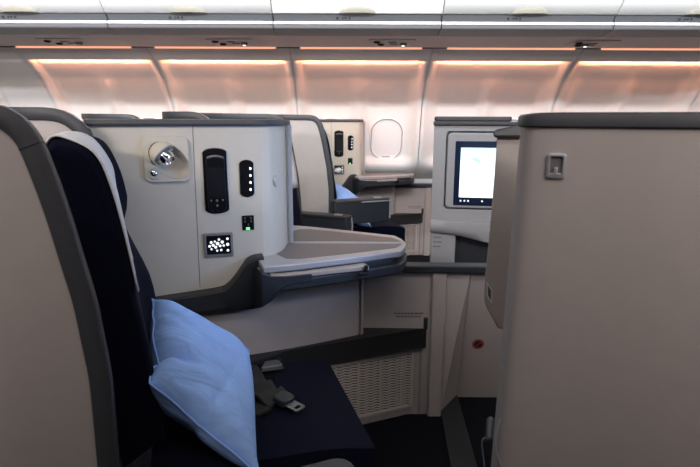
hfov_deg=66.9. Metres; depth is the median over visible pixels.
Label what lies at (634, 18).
bin
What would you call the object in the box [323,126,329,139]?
light
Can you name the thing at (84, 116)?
seat
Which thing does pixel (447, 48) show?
light
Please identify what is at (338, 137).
handset
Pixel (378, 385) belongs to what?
vent
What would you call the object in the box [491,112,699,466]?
shell
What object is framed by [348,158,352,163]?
power socket
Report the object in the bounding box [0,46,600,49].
trim
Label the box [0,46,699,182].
wall
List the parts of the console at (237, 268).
console panel, light switch panel, panel, post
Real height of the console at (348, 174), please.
1.148 m
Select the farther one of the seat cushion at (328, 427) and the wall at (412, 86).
the wall at (412, 86)
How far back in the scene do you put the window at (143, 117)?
4.43 m
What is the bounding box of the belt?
[251,357,304,415]
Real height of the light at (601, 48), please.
0.014 m
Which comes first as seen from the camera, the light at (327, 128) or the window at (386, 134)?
the light at (327, 128)
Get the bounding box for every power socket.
[242,215,253,229]
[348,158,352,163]
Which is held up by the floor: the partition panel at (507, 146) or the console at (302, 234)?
the console at (302, 234)
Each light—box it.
[15,46,130,47]
[143,136,189,181]
[155,46,275,48]
[300,47,421,48]
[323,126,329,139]
[447,48,574,49]
[601,48,699,49]
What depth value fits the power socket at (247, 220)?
1.71 m
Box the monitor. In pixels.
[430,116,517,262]
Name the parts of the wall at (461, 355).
corner post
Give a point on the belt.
(266, 394)
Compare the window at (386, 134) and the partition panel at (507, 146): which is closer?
the partition panel at (507, 146)
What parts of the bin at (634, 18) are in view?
rail, bin door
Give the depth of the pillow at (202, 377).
1.15 m
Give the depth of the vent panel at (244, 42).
3.42 m
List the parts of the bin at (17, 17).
bin door, rail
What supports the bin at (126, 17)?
attached to the wall at (412, 86)
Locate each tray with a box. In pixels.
[256,263,368,275]
[361,179,396,181]
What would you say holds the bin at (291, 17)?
attached to the wall at (412, 86)
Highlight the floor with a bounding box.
[120,255,496,466]
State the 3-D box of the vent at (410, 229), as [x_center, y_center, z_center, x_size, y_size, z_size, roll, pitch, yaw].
[0.365,0.052,4.545,0.470,0.243,0.008,-5,13,-22]
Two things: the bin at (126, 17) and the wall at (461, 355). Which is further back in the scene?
the bin at (126, 17)
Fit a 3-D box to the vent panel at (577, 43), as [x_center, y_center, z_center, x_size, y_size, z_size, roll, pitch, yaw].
[1.576,-1.230,3.454,0.300,0.028,0.200,0,12,0]
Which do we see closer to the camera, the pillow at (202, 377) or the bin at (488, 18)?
the pillow at (202, 377)
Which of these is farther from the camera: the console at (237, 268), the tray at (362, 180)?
the tray at (362, 180)
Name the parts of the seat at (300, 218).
backrest, armrest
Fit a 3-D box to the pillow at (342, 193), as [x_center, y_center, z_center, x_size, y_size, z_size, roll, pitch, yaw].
[-0.016,-0.210,3.750,0.244,0.274,0.408,-3,13,-13]
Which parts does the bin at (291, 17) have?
rail, bin door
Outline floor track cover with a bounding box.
[441,395,476,466]
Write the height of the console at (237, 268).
1.148 m
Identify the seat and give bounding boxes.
[0,105,375,466]
[81,113,139,121]
[162,111,352,230]
[274,114,404,241]
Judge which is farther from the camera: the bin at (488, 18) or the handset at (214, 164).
the bin at (488, 18)
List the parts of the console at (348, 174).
console panel, light switch panel, post, panel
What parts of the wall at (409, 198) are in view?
corner post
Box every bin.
[0,0,119,34]
[100,0,276,35]
[271,0,443,35]
[437,0,622,36]
[600,0,699,36]
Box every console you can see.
[84,119,406,354]
[282,119,406,334]
[320,119,413,214]
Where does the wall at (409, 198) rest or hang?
on the floor
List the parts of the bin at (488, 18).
rail, bin door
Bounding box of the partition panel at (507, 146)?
[484,125,520,328]
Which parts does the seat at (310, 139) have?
shell panel, backrest, armrest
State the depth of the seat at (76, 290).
0.98 m
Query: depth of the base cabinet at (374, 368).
2.03 m
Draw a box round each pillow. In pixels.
[149,298,258,466]
[335,183,371,226]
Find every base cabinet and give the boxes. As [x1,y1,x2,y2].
[250,317,427,423]
[389,208,422,254]
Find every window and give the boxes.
[141,117,158,118]
[370,117,402,157]
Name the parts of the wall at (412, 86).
sidewall panel, sidewall panel, sidewall panel, sidewall panel, sidewall panel, sidewall panel, sidewall panel, sidewall panel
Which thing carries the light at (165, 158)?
attached to the console at (237, 268)
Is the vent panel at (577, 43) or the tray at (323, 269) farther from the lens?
the vent panel at (577, 43)
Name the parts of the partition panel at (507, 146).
latch frame, latch plate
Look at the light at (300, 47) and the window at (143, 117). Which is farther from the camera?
the window at (143, 117)
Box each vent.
[331,350,413,418]
[401,224,416,251]
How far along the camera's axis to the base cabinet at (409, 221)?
4.59 m
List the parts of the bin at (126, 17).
bin door, rail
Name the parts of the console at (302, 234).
console panel, panel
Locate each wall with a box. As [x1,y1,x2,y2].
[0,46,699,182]
[363,262,502,415]
[395,183,431,254]
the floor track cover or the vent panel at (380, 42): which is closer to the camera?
the floor track cover
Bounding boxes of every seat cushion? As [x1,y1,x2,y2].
[150,361,375,466]
[353,220,404,241]
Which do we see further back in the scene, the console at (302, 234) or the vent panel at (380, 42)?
the vent panel at (380, 42)
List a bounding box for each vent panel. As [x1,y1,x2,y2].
[35,38,94,44]
[206,39,256,45]
[368,39,416,46]
[564,40,620,46]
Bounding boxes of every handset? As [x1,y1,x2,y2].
[205,155,226,211]
[335,133,342,155]
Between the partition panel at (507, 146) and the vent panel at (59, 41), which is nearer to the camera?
the partition panel at (507, 146)
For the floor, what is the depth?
2.00 m
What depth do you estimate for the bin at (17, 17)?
3.05 m
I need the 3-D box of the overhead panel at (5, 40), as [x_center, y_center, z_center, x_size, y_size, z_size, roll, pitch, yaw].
[0.005,-1.267,3.450,12.000,0.052,0.440,0,12,0]
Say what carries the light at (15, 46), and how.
attached to the wall at (412, 86)
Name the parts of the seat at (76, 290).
shell panel, backrest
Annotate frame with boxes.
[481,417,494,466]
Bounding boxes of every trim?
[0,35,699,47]
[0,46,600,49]

